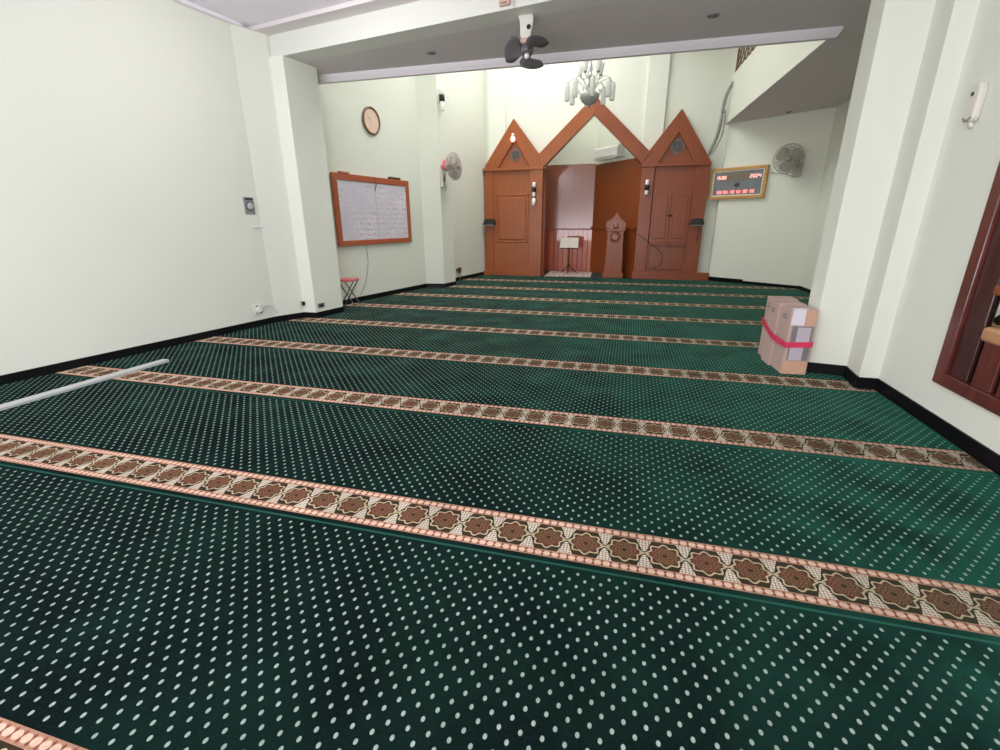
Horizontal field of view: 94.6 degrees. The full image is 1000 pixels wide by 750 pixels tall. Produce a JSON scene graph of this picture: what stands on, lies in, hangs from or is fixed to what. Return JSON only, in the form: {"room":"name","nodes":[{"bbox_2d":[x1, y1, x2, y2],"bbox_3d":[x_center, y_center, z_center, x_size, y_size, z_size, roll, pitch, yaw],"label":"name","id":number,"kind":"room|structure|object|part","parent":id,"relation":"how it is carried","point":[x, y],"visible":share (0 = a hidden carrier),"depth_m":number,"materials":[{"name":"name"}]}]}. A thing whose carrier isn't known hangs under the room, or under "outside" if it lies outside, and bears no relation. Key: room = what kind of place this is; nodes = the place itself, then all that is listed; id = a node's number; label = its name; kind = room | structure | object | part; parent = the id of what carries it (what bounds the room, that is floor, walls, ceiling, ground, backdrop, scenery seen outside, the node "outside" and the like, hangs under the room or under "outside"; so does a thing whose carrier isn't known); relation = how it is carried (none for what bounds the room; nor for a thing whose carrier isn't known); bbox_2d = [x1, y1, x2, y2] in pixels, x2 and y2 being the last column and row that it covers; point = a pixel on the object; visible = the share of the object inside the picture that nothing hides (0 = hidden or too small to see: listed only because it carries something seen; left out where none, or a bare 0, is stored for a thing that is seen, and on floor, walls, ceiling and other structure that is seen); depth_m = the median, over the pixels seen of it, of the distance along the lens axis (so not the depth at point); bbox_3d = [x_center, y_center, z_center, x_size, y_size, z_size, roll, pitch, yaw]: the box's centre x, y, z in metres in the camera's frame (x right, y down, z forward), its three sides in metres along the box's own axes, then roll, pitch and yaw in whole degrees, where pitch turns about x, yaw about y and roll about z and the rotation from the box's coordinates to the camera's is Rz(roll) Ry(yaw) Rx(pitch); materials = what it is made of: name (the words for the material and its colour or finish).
{"room":"mosque","nodes":[
{"label":"mosque","id":0,"kind":"room"},
{"bbox_2d":[0,0,485,374],"bbox_3d":[-3.628,-3.293,4.765,0.432,5.930,15.092,8,20,23],"label":"wall","id":1,"kind":"structure","parent":0,"point":[126,171],"depth_m":4.69,"materials":[{"name":"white paint"}]},
{"bbox_2d":[172,0,242,26],"bbox_3d":[-4.770,-2.852,1.700,0.012,0.037,8.518,8,20,23],"label":"trim","id":2,"kind":"structure","parent":1,"relation":"attached to","point":[184,1],"depth_m":5.05,"materials":[{"name":"paint"}]},
{"bbox_2d":[0,272,483,384],"bbox_3d":[-3.347,-0.502,5.556,0.440,0.088,15.013,8,20,23],"label":"baseboard","id":3,"kind":"structure","parent":1,"relation":"attached to","point":[72,364],"depth_m":5.23,"materials":[{"name":"black ceramic"}]},
{"bbox_2d":[243,197,255,213],"bbox_3d":[-3.109,-2.107,5.747,0.048,0.200,0.140,8,20,23],"label":"dial","id":4,"kind":"object","parent":1,"relation":"attached to","point":[249,207],"visible":1,"depth_m":5.74,"materials":[{"name":"grey plastic"}]},
{"bbox_2d":[253,304,277,313],"bbox_3d":[-3.106,-0.876,6.148,0.052,0.162,0.359,8,20,23],"label":"wall socket","id":5,"kind":"object","parent":1,"relation":"attached to","point":[257,308],"visible":1,"depth_m":6.02,"materials":[{"name":"white plastic"}]},
{"bbox_3d":[-3.167,-0.862,6.038,0.030,0.120,0.110,8,20,23],"label":"plate","id":6,"kind":"part","parent":5,"relation":"part of","materials":[{"name":"white plastic"}]},
{"bbox_2d":[361,245,367,292],"bbox_3d":[-2.344,-1.809,7.943,0.015,0.809,0.280,8,20,23],"label":"cord","id":7,"kind":"object","parent":1,"relation":"attached to","point":[366,245],"visible":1,"depth_m":8.00,"materials":[{"name":"plastic"}]},
{"bbox_2d":[330,172,411,245],"bbox_3d":[-2.146,-2.839,7.999,0.060,1.092,1.912,9,20,25],"label":"whiteboard","id":8,"kind":"object","parent":1,"relation":"attached to","point":[368,210],"visible":1,"depth_m":7.86,"materials":[{"name":"grey plastic"}]},
{"bbox_2d":[362,106,379,134],"bbox_3d":[-2.125,-4.199,7.627,0.038,0.428,0.428,9,20,25],"label":"wall clock","id":9,"kind":"object","parent":1,"relation":"attached to","point":[370,118],"visible":1,"depth_m":7.61,"materials":[{"name":"beige wood"}]},
{"bbox_2d":[186,0,351,26],"bbox_3d":[-1.586,-2.712,1.042,8.600,0.100,9.250,5,19,14],"label":"ceiling","id":10,"kind":"structure","parent":0,"point":[248,13],"depth_m":4.98,"materials":[{"name":"paint"}]},
{"bbox_2d":[317,26,843,84],"bbox_3d":[0.393,-3.872,5.668,6.610,0.106,0.100,5,19,14],"label":"ceiling beam","id":11,"kind":"structure","parent":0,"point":[817,34],"depth_m":5.42,"materials":[{"name":"paint"}]},
{"bbox_2d":[542,271,627,277],"bbox_3d":[0.146,-0.360,5.348,10.200,0.071,16.700,5,19,14],"label":"floor","id":12,"kind":"structure","parent":0,"point":[596,275],"depth_m":11.97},
{"bbox_2d":[230,24,342,315],"bbox_3d":[-2.752,-2.482,6.186,0.496,3.470,0.960,5,19,14],"label":"column","id":13,"kind":"structure","parent":12,"relation":"on","point":[280,96],"depth_m":6.05,"materials":[{"name":"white paint"}]},
{"bbox_2d":[299,301,306,307],"bbox_3d":[-2.808,-1.003,6.548,0.090,0.096,0.059,-17,25,-42],"label":"wall outlet","id":14,"kind":"object","parent":13,"relation":"attached to","point":[302,303],"visible":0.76,"depth_m":6.52,"materials":[{"name":"white plastic"}]},
{"bbox_2d":[269,0,624,62],"bbox_3d":[0.140,-4.039,4.354,7.163,1.080,0.295,8,20,24],"label":"beam","id":15,"kind":"structure","parent":13,"relation":"on","point":[422,19],"depth_m":4.90,"materials":[{"name":"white paint"}]},
{"bbox_2d":[246,0,419,35],"bbox_3d":[0.066,-3.690,4.217,6.862,0.045,0.202,8,20,24],"label":"trim","id":16,"kind":"structure","parent":15,"relation":"attached to","point":[354,7],"depth_m":5.07,"materials":[{"name":"grey paint"}]},
{"bbox_2d":[499,0,513,6],"bbox_3d":[0.061,-3.569,4.351,0.151,0.171,0.046,8,20,24],"label":"junction box","id":17,"kind":"object","parent":15,"relation":"attached to","point":[502,3],"visible":1,"depth_m":4.36,"materials":[{"name":"plastic"}]},
{"bbox_2d":[504,14,548,68],"bbox_3d":[0.276,-3.328,4.577,0.407,0.411,0.397,-16,24,-39],"label":"ceiling fan","id":18,"kind":"object","parent":15,"relation":"hanging from","point":[514,47],"visible":1,"depth_m":4.56,"materials":[{"name":"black plastic"}]},
{"bbox_3d":[0.126,-3.236,4.591,0.181,0.179,0.186,5,19,14],"label":"blade","id":19,"kind":"part","parent":18,"relation":"part of","materials":[{"name":"plastic"}]},
{"bbox_3d":[0.270,-3.263,4.627,0.136,0.149,0.150,5,19,14],"label":"motor","id":20,"kind":"part","parent":18,"relation":"part of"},
{"bbox_3d":[0.318,-3.225,4.750,0.255,0.107,0.159,16,24,40],"label":"blade","id":21,"kind":"part","parent":18,"relation":"part of","materials":[{"name":"plastic"}]},
{"bbox_3d":[0.356,-3.237,4.510,0.166,0.087,0.255,12,22,33],"label":"blade","id":22,"kind":"part","parent":18,"relation":"part of","materials":[{"name":"plastic"}]},
{"bbox_2d":[415,73,455,283],"bbox_3d":[-1.285,-4.691,8.934,0.409,5.920,0.604,8,20,24],"label":"column","id":23,"kind":"structure","parent":12,"relation":"on","point":[434,130],"depth_m":9.04,"materials":[{"name":"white paint"}]},
{"bbox_2d":[438,84,444,110],"bbox_3d":[-1.088,-5.142,8.562,0.127,0.430,0.104,8,20,24],"label":"wall sconce","id":24,"kind":"object","parent":23,"relation":"attached to","point":[441,97],"visible":1,"depth_m":8.53,"materials":[{"name":"white plastic"}]},
{"bbox_3d":[-1.078,-5.266,8.516,0.078,0.165,0.078,8,20,24],"label":"lamp shade","id":25,"kind":"part","parent":24,"relation":"part of","materials":[{"name":"white glass"}]},
{"bbox_3d":[-1.077,-5.010,8.601,0.074,0.155,0.074,8,20,24],"label":"lamp shade","id":26,"kind":"part","parent":24,"relation":"part of","materials":[{"name":"white glass"}]},
{"bbox_2d":[440,152,461,190],"bbox_3d":[-0.970,-3.931,8.932,0.391,0.681,0.498,8,20,24],"label":"wall fan","id":27,"kind":"object","parent":23,"relation":"attached to","point":[447,165],"visible":1,"depth_m":8.87,"materials":[{"name":"white plastic"}]},
{"bbox_2d":[446,152,461,179],"bbox_3d":[-0.879,-4.005,8.863,0.184,0.497,0.498,8,20,24],"label":"grille","id":28,"kind":"object","parent":27,"relation":"attached to","point":[453,168],"depth_m":8.81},
{"bbox_3d":[-0.888,-3.883,8.891,0.040,0.179,0.234,14,23,37],"label":"blade","id":29,"kind":"part","parent":27,"relation":"part of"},
{"bbox_2d":[0,465,999,749],"bbox_3d":[-1.405,0.838,1.630,7.419,0.008,1.273,5,19,14],"label":"carpet","id":30,"kind":"object","parent":12,"relation":"on","point":[131,619],"visible":1,"depth_m":1.47,"materials":[{"name":"carpet"}]},
{"bbox_2d":[0,374,999,644],"bbox_3d":[-0.974,0.457,2.772,7.207,0.008,1.273,5,19,14],"label":"carpet","id":31,"kind":"object","parent":12,"relation":"on","point":[915,548],"visible":1,"depth_m":2.36,"materials":[{"name":"carpet"}]},
{"bbox_2d":[51,342,998,475],"bbox_3d":[-0.544,0.076,3.913,6.995,0.008,1.273,5,19,14],"label":"carpet","id":32,"kind":"object","parent":12,"relation":"on","point":[865,427],"visible":1,"depth_m":3.57,"materials":[{"name":"carpet"}]},
{"bbox_2d":[0,359,168,410],"bbox_3d":[-3.818,0.385,2.957,0.084,0.028,3.518,6,19,17],"label":"bar","id":33,"kind":"object","parent":32,"relation":"on","point":[8,405],"visible":1,"depth_m":3.83,"materials":[{"name":"white metal"}]},
{"bbox_2d":[288,306,762,348],"bbox_3d":[0.976,-0.632,6.030,7.939,0.008,1.273,5,19,14],"label":"carpet","id":34,"kind":"object","parent":12,"relation":"on","point":[690,333],"visible":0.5,"depth_m":6.04,"materials":[{"name":"carpet"}]},
{"bbox_2d":[340,278,360,306],"bbox_3d":[-2.426,-1.327,7.440,0.284,0.440,0.260,2,19,7],"label":"folding stool","id":35,"kind":"object","parent":34,"relation":"on","point":[345,280],"visible":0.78,"depth_m":7.39,"materials":[{"name":"grey metal"}]},
{"bbox_3d":[-2.433,-1.284,7.349,0.267,0.407,0.020,2,19,7],"label":"leg","id":36,"kind":"part","parent":35,"relation":"part of","materials":[{"name":"metal"}]},
{"bbox_3d":[-2.427,-1.519,7.376,0.265,0.035,0.260,2,19,7],"label":"seat","id":37,"kind":"part","parent":35,"relation":"part of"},
{"bbox_3d":[-2.421,-1.342,7.525,0.267,0.407,0.020,2,19,7],"label":"leg","id":38,"kind":"part","parent":35,"relation":"part of","materials":[{"name":"metal"}]},
{"bbox_2d":[193,321,879,393],"bbox_3d":[0.546,-0.251,4.888,8.148,0.008,1.273,5,19,14],"label":"carpet","id":39,"kind":"object","parent":12,"relation":"on","point":[648,359],"visible":0.84,"depth_m":4.87,"materials":[{"name":"carpet"}]},
{"bbox_2d":[758,296,798,355],"bbox_3d":[2.744,-0.470,4.568,0.218,0.594,0.220,5,19,15],"label":"carton","id":40,"kind":"object","parent":39,"relation":"on","point":[770,298],"visible":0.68,"depth_m":4.58,"materials":[{"name":"cardboard"}]},
{"bbox_2d":[761,300,806,364],"bbox_3d":[2.670,-0.398,4.362,0.228,0.588,0.225,4,19,11],"label":"carton","id":41,"kind":"object","parent":39,"relation":"on","point":[776,306],"visible":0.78,"depth_m":4.33,"materials":[{"name":"cardboard"}]},
{"bbox_2d":[761,317,812,347],"bbox_3d":[2.676,-0.407,4.351,0.266,0.132,0.726,5,19,14],"label":"packing tape","id":42,"kind":"object","parent":41,"relation":"attached to","point":[778,340],"visible":0.66,"depth_m":4.05,"materials":[{"name":"plastic"}]},
{"bbox_2d":[772,305,818,374],"bbox_3d":[2.633,-0.318,4.136,0.208,0.578,0.230,4,19,11],"label":"carton","id":43,"kind":"object","parent":39,"relation":"on","point":[797,323],"visible":1,"depth_m":4.06,"materials":[{"name":"cardboard"}]},
{"bbox_2d":[788,348,802,360],"bbox_3d":[2.602,-0.199,4.064,0.105,0.142,0.008,4,19,11],"label":"label","id":44,"kind":"object","parent":43,"relation":"on","point":[794,354],"depth_m":4.07,"materials":[{"name":"paper"}]},
{"bbox_3d":[2.620,-0.272,4.036,0.163,0.305,0.006,4,19,11],"label":"printed panel","id":45,"kind":"part","parent":43,"relation":"part of","materials":[{"name":"paper"}]},
{"bbox_2d":[795,327,811,341],"bbox_3d":[2.632,-0.346,4.008,0.105,0.133,0.008,4,19,11],"label":"label","id":46,"kind":"object","parent":43,"relation":"on","point":[802,334],"depth_m":4.00,"materials":[{"name":"paper"}]},
{"bbox_2d":[345,295,764,325],"bbox_3d":[1.341,-1.018,7.188,7.861,0.008,1.273,5,19,14],"label":"carpet","id":47,"kind":"object","parent":12,"relation":"on","point":[528,307],"visible":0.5,"depth_m":7.19,"materials":[{"name":"carpet"}]},
{"bbox_2d":[545,271,591,276],"bbox_3d":[1.807,-2.638,12.053,1.140,0.012,1.220,4,19,13],"label":"rug","id":48,"kind":"object","parent":12,"relation":"on","point":[551,273],"visible":0.91,"depth_m":11.89,"materials":[{"name":"fabric"}]},
{"bbox_2d":[560,243,578,272],"bbox_3d":[1.771,-3.053,11.901,0.460,0.848,0.350,5,19,14],"label":"book stand","id":49,"kind":"object","parent":48,"relation":"on","point":[568,265],"visible":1,"depth_m":11.94,"materials":[{"name":"black metal"}]},
{"bbox_2d":[560,237,578,247],"bbox_3d":[1.773,-3.381,11.804,0.466,0.262,0.108,5,19,14],"label":"open book","id":50,"kind":"object","parent":49,"relation":"on","point":[566,242],"visible":1,"depth_m":11.78,"materials":[{"name":"beige paper"}]},
{"bbox_2d":[393,287,808,309],"bbox_3d":[1.789,-1.397,8.326,7.614,0.008,1.273,5,19,14],"label":"carpet","id":51,"kind":"object","parent":12,"relation":"on","point":[483,293],"visible":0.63,"depth_m":8.30,"materials":[{"name":"carpet"}]},
{"bbox_2d":[450,280,809,298],"bbox_3d":[2.301,-1.772,9.447,7.234,0.008,1.273,5,19,14],"label":"carpet","id":52,"kind":"object","parent":12,"relation":"on","point":[579,287],"visible":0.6,"depth_m":9.30,"materials":[{"name":"carpet"}]},
{"bbox_2d":[464,275,799,289],"bbox_3d":[2.685,-2.146,10.569,7.102,0.008,1.208,5,19,14],"label":"carpet","id":53,"kind":"object","parent":12,"relation":"on","point":[553,279],"visible":0.93,"depth_m":10.51,"materials":[{"name":"carpet"}]},
{"bbox_2d":[483,99,711,280],"bbox_3d":[2.346,-4.446,11.279,5.380,3.913,1.463,5,19,14],"label":"mihrab","id":54,"kind":"object","parent":53,"relation":"on","point":[572,200],"visible":0.99,"depth_m":10.96,"materials":[{"name":"brown wood"}]},
{"bbox_2d":[483,219,495,226],"bbox_3d":[-0.262,-3.704,11.466,0.295,0.315,0.150,5,19,14],"label":"wall holder","id":55,"kind":"object","parent":54,"relation":"attached to","point":[487,222],"visible":1,"depth_m":11.38,"materials":[{"name":"black plastic"}]},
{"bbox_3d":[0.295,-3.849,11.378,0.820,1.130,0.027,5,19,14],"label":"panel frame","id":56,"kind":"part","parent":54,"relation":"part of","materials":[{"name":"brown wood"}]},
{"bbox_3d":[0.294,-3.848,11.378,0.680,0.990,0.038,5,19,14],"label":"panel","id":57,"kind":"part","parent":54,"relation":"part of","materials":[{"name":"brown wood"}]},
{"bbox_2d":[511,133,514,141],"bbox_3d":[0.299,-5.510,10.723,0.110,0.183,0.110,5,19,14],"label":"bulb","id":58,"kind":"object","parent":54,"relation":"attached to","point":[512,134],"visible":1,"depth_m":10.69,"materials":[{"name":"glass"}]},
{"bbox_3d":[0.348,-5.393,10.923,1.375,1.047,0.080,5,19,14],"label":"gable panel","id":59,"kind":"part","parent":54,"relation":"part of","materials":[{"name":"brown wood"}]},
{"bbox_2d":[532,182,535,205],"bbox_3d":[0.804,-4.296,10.960,0.104,0.520,0.127,5,19,14],"label":"wall sconce","id":60,"kind":"object","parent":54,"relation":"attached to","point":[533,183],"visible":1,"depth_m":10.91,"materials":[{"name":"white plastic"}]},
{"bbox_3d":[1.707,-3.910,12.374,1.490,0.040,0.045,5,19,14],"label":"wainscot rail","id":61,"kind":"part","parent":54,"relation":"part of","materials":[{"name":"brown wood"}]},
{"bbox_3d":[1.719,-4.681,12.155,1.500,1.570,0.030,5,19,14],"label":"niche panel","id":62,"kind":"part","parent":54,"relation":"part of","materials":[{"name":"paint"}]},
{"bbox_3d":[2.798,-3.657,11.473,0.070,0.050,1.691,-9,20,-25],"label":"wainscot rail","id":63,"kind":"part","parent":54,"relation":"part of","materials":[{"name":"brown wood"}]},
{"bbox_3d":[2.832,-4.370,11.255,0.050,1.540,1.691,-9,20,-25],"label":"niche panel","id":64,"kind":"part","parent":54,"relation":"part of","materials":[{"name":"brown wood"}]},
{"bbox_2d":[644,180,649,194],"bbox_3d":[3.277,-4.186,10.302,0.104,0.310,0.127,5,19,14],"label":"wall sconce","id":65,"kind":"object","parent":54,"relation":"attached to","point":[646,188],"visible":1,"depth_m":10.26,"materials":[{"name":"white plastic"}]},
{"bbox_3d":[3.643,-3.587,10.514,0.395,1.095,0.045,5,19,14],"label":"door","id":66,"kind":"part","parent":54,"relation":"part of","materials":[{"name":"brown wood"}]},
{"bbox_3d":[3.637,-3.582,10.492,0.275,0.920,0.022,5,19,14],"label":"door panel","id":67,"kind":"part","parent":54,"relation":"part of","materials":[{"name":"brown wood"}]},
{"bbox_3d":[3.858,-2.720,10.752,0.750,0.520,0.038,5,19,14],"label":"panel","id":68,"kind":"part","parent":54,"relation":"part of","materials":[{"name":"brown wood"}]},
{"bbox_3d":[3.844,-3.025,10.629,0.815,0.045,0.065,5,19,14],"label":"door rail","id":69,"kind":"part","parent":54,"relation":"part of","materials":[{"name":"brown wood"}]},
{"bbox_3d":[3.865,-5.107,10.030,1.365,1.045,0.080,5,19,14],"label":"gable panel","id":70,"kind":"part","parent":54,"relation":"part of","materials":[{"name":"brown wood"}]},
{"bbox_3d":[4.044,-3.554,10.412,0.405,1.095,0.045,5,19,14],"label":"door","id":71,"kind":"part","parent":54,"relation":"part of","materials":[{"name":"brown wood"}]},
{"bbox_3d":[4.038,-3.549,10.390,0.285,0.920,0.022,5,19,14],"label":"door panel","id":72,"kind":"part","parent":54,"relation":"part of","materials":[{"name":"brown wood"}]},
{"bbox_2d":[689,219,703,238],"bbox_3d":[4.376,-3.234,10.319,0.295,0.495,0.150,5,19,14],"label":"wall holder","id":73,"kind":"object","parent":54,"relation":"attached to","point":[694,222],"visible":1,"depth_m":10.21,"materials":[{"name":"black plastic"}]},
{"bbox_2d":[602,213,626,277],"bbox_3d":[2.752,-3.104,11.061,0.490,1.501,0.426,5,19,14],"label":"grandfather clock","id":74,"kind":"object","parent":53,"relation":"on","point":[616,226],"visible":1,"depth_m":10.91,"materials":[{"name":"brown wood"}]},
{"bbox_3d":[2.713,-3.597,10.751,0.470,0.371,0.045,5,19,14],"label":"crown","id":75,"kind":"part","parent":74,"relation":"part of","materials":[{"name":"brown wood"}]},
{"bbox_2d":[808,0,979,377],"bbox_3d":[3.020,-1.766,3.492,0.555,3.770,0.663,5,19,14],"label":"column","id":76,"kind":"structure","parent":12,"relation":"on","point":[913,52],"depth_m":3.51,"materials":[{"name":"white paint"}]},
{"bbox_2d":[304,0,870,124],"bbox_3d":[1.579,-4.487,6.925,8.750,0.300,7.250,5,19,14],"label":"ceiling","id":77,"kind":"structure","parent":0,"point":[825,78],"depth_m":5.05,"materials":[{"name":"grey paint"}]},
{"bbox_2d":[426,51,435,54],"bbox_3d":[-0.822,-3.841,5.519,0.116,0.022,0.116,5,19,14],"label":"recessed light","id":78,"kind":"object","parent":77,"relation":"in","point":[427,52],"visible":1,"depth_m":5.50,"materials":[{"name":"grey plastic"}]},
{"bbox_2d":[707,13,718,17],"bbox_3d":[2.094,-3.527,4.542,0.116,0.022,0.116,5,19,14],"label":"recessed light","id":79,"kind":"object","parent":77,"relation":"in","point":[711,15],"visible":1,"depth_m":4.52,"materials":[{"name":"grey plastic"}]},
{"bbox_2d":[727,40,825,122],"bbox_3d":[4.202,-4.855,7.079,0.117,0.876,5.218,4,19,12],"label":"parapet","id":80,"kind":"object","parent":77,"relation":"on","point":[766,64],"visible":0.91,"depth_m":7.44,"materials":[{"name":"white paint"}]},
{"bbox_2d":[707,81,733,155],"bbox_3d":[4.566,-5.291,9.560,0.376,1.350,0.082,11,22,31],"label":"cable bundle","id":81,"kind":"object","parent":80,"relation":"hanging from","point":[732,82],"visible":0.98,"depth_m":9.53,"materials":[{"name":"plastic"}]},
{"bbox_2d":[711,110,725,154],"bbox_3d":[4.564,-5.055,9.646,0.206,0.818,0.031,8,20,23],"label":"cable","id":82,"kind":"object","parent":81,"relation":"attached to","point":[725,110],"visible":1,"depth_m":9.61,"materials":[{"name":"plastic"}]},
{"bbox_2d":[735,46,756,71],"bbox_3d":[4.516,-6.308,8.138,0.040,1.228,2.142,4,19,12],"label":"lattice screen","id":83,"kind":"object","parent":80,"relation":"on","point":[743,48],"visible":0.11,"depth_m":8.89,"materials":[{"name":"wood"}]},
{"bbox_2d":[548,116,634,271],"bbox_3d":[2.170,-4.696,11.625,3.150,4.230,1.300,5,19,14],"label":"wall niche","id":84,"kind":"object","parent":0,"point":[594,135],"visible":0.02,"depth_m":11.64,"materials":[{"name":"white paint"}]},
{"bbox_2d":[593,144,624,160],"bbox_3d":[2.599,-5.329,11.082,0.239,0.289,0.880,-9,20,-25],"label":"air conditioner","id":85,"kind":"object","parent":84,"relation":"attached to","point":[613,151],"visible":0.93,"depth_m":10.92,"materials":[{"name":"white plastic"}]},
{"bbox_2d":[485,48,737,275],"bbox_3d":[2.174,-5.265,10.644,5.650,5.930,0.150,5,19,14],"label":"wall","id":86,"kind":"structure","parent":0,"point":[698,81],"depth_m":10.12,"materials":[{"name":"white paint"}]},
{"bbox_2d":[488,54,670,157],"bbox_3d":[1.649,-6.235,10.348,3.970,3.900,0.090,5,19,14],"label":"trim","id":87,"kind":"structure","parent":86,"relation":"attached to","point":[659,65],"depth_m":10.14,"materials":[{"name":"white paint"}]},
{"bbox_2d":[708,46,836,285],"bbox_3d":[5.531,-4.759,9.084,0.360,5.930,2.500,-14,23,-36],"label":"wall","id":88,"kind":"structure","parent":0,"point":[766,239],"depth_m":9.31,"materials":[{"name":"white paint"}]},
{"bbox_2d":[708,277,742,283],"bbox_3d":[5.034,-2.122,10.330,0.012,0.098,0.764,-15,23,-37],"label":"baseboard","id":89,"kind":"structure","parent":88,"relation":"attached to","point":[719,279],"depth_m":10.31,"materials":[{"name":"black ceramic"}]},
{"bbox_2d":[708,164,769,199],"bbox_3d":[4.986,-4.035,9.701,0.075,0.620,1.160,-15,23,-37],"label":"clock","id":90,"kind":"object","parent":88,"relation":"attached to","point":[742,182],"visible":1,"depth_m":9.66,"materials":[{"name":"gold metal"}]},
{"bbox_3d":[4.960,-4.154,9.680,0.004,0.160,0.540,-15,23,-37],"label":"caption plate","id":91,"kind":"part","parent":90,"relation":"part of","materials":[{"name":"plastic"}]},
{"bbox_2d":[770,143,804,176],"bbox_3d":[5.402,-4.080,8.812,0.483,0.563,0.773,-15,23,-37],"label":"wall fan","id":92,"kind":"object","parent":88,"relation":"attached to","point":[782,155],"visible":1,"depth_m":8.63,"materials":[{"name":"grey plastic"}]},
{"bbox_3d":[5.295,-4.141,8.656,0.216,0.231,0.045,9,20,25],"label":"blade","id":93,"kind":"part","parent":92,"relation":"part of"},
{"bbox_3d":[5.385,-3.928,8.689,0.039,0.191,0.242,-15,23,-37],"label":"blade","id":94,"kind":"part","parent":92,"relation":"part of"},
{"bbox_3d":[5.497,-4.070,8.545,0.198,0.230,0.073,12,22,32],"label":"blade","id":95,"kind":"part","parent":92,"relation":"part of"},
{"bbox_2d":[801,99,850,289],"bbox_3d":[5.450,-3.583,5.543,0.450,5.930,5.960,5,19,14],"label":"wall","id":96,"kind":"structure","parent":0,"point":[841,113],"depth_m":8.41,"materials":[{"name":"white paint"}]},
{"bbox_2d":[742,281,810,292],"bbox_3d":[5.319,-1.008,7.020,0.839,0.068,6.388,2,18,6],"label":"baseboard","id":97,"kind":"structure","parent":96,"relation":"attached to","point":[743,282],"depth_m":9.51,"materials":[{"name":"black ceramic"}]},
{"bbox_2d":[879,0,999,454],"bbox_3d":[2.299,-0.606,0.025,0.265,3.780,7.600,5,19,14],"label":"wall","id":98,"kind":"structure","parent":0,"point":[968,160],"depth_m":3.01,"materials":[{"name":"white paint"}]},
{"bbox_2d":[806,362,999,475],"bbox_3d":[2.015,1.058,0.784,0.408,0.100,7.842,5,19,14],"label":"baseboard","id":99,"kind":"structure","parent":98,"relation":"attached to","point":[966,443],"depth_m":3.15,"materials":[{"name":"black ceramic"}]},
{"bbox_2d":[932,161,999,415],"bbox_3d":[2.786,-0.592,2.010,0.275,1.861,1.582,5,19,14],"label":"window","id":100,"kind":"structure","parent":98,"relation":"in","point":[968,364],"depth_m":2.72,"materials":[{"name":"red wood"}]},
{"bbox_3d":[2.670,-0.182,2.089,0.006,0.190,1.237,5,19,14],"label":"pane","id":101,"kind":"part","parent":100,"relation":"part of","materials":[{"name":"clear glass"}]},
{"bbox_3d":[2.666,-0.294,2.055,0.040,0.055,1.242,5,19,14],"label":"rail","id":102,"kind":"part","parent":100,"relation":"part of","materials":[{"name":"brown wood"}]},
{"bbox_2d":[962,81,987,128],"bbox_3d":[2.945,-1.672,2.870,0.061,0.256,0.110,5,19,14],"label":"wall dispenser","id":103,"kind":"object","parent":98,"relation":"attached to","point":[977,95],"visible":1,"depth_m":2.84,"materials":[{"name":"white plastic"}]},
{"bbox_3d":[1.630,-7.036,6.416,8.900,0.100,7.500,5,19,14],"label":"ceiling","id":104,"kind":"structure","parent":0,"visible":0},
{"bbox_2d":[564,60,615,107],"bbox_3d":[1.596,-6.072,7.892,0.832,2.660,0.833,9,20,25],"label":"chandelier","id":105,"kind":"object","parent":104,"relation":"hanging from","point":[589,97],"visible":0.94,"depth_m":8.14,"materials":[{"name":"grey metal"}]},
{"bbox_3d":[1.201,-5.044,8.259,0.094,0.270,0.093,5,19,14],"label":"lamp shade","id":106,"kind":"part","parent":105,"relation":"part of","materials":[{"name":"white glass"}]},
{"bbox_3d":[1.335,-5.131,8.520,0.094,0.270,0.093,5,19,14],"label":"lamp shade","id":107,"kind":"part","parent":105,"relation":"part of","materials":[{"name":"white glass"}]},
{"bbox_3d":[1.301,-4.953,7.984,0.094,0.270,0.093,5,19,14],"label":"lamp shade","id":108,"kind":"part","parent":105,"relation":"part of","materials":[{"name":"white glass"}]},
{"bbox_3d":[1.423,-5.425,8.182,0.128,0.210,0.126,5,19,14],"label":"lamp shade","id":109,"kind":"part","parent":105,"relation":"part of","materials":[{"name":"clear glass"}]},
{"bbox_3d":[1.476,-5.357,7.976,0.128,0.210,0.126,5,19,14],"label":"lamp shade","id":110,"kind":"part","parent":105,"relation":"part of","materials":[{"name":"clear glass"}]},
{"bbox_3d":[1.596,-6.196,7.851,0.100,2.400,0.100,5,19,14],"label":"stem","id":111,"kind":"part","parent":105,"relation":"part of","materials":[{"name":"grey metal"}]},
{"bbox_3d":[1.600,-4.941,8.268,0.350,0.205,0.350,5,19,14],"label":"lamp shade","id":112,"kind":"part","parent":105,"relation":"part of","materials":[{"name":"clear glass"}]},
{"bbox_3d":[1.613,-5.463,8.294,0.128,0.210,0.126,5,19,14],"label":"lamp shade","id":113,"kind":"part","parent":105,"relation":"part of","materials":[{"name":"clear glass"}]},
{"bbox_3d":[1.576,-4.912,7.856,0.094,0.270,0.093,5,19,14],"label":"lamp shade","id":114,"kind":"part","parent":105,"relation":"part of","materials":[{"name":"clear glass"}]},
{"bbox_3d":[1.699,-5.353,7.960,0.128,0.210,0.126,5,19,14],"label":"lamp shade","id":115,"kind":"part","parent":105,"relation":"part of","materials":[{"name":"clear glass"}]},
{"bbox_3d":[1.783,-5.418,8.156,0.128,0.210,0.126,5,19,14],"label":"lamp shade","id":116,"kind":"part","parent":105,"relation":"part of","materials":[{"name":"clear glass"}]},
{"bbox_3d":[1.899,-5.122,8.487,0.094,0.270,0.093,5,19,14],"label":"lamp shade","id":117,"kind":"part","parent":105,"relation":"part of","materials":[{"name":"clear glass"}]},
{"bbox_3d":[1.865,-4.944,7.951,0.094,0.270,0.093,5,19,14],"label":"lamp shade","id":118,"kind":"part","parent":105,"relation":"part of","materials":[{"name":"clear glass"}]},
{"bbox_3d":[1.999,-5.032,8.212,0.094,0.270,0.093,5,19,14],"label":"lamp shade","id":119,"kind":"part","parent":105,"relation":"part of","materials":[{"name":"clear glass"}]}
]}

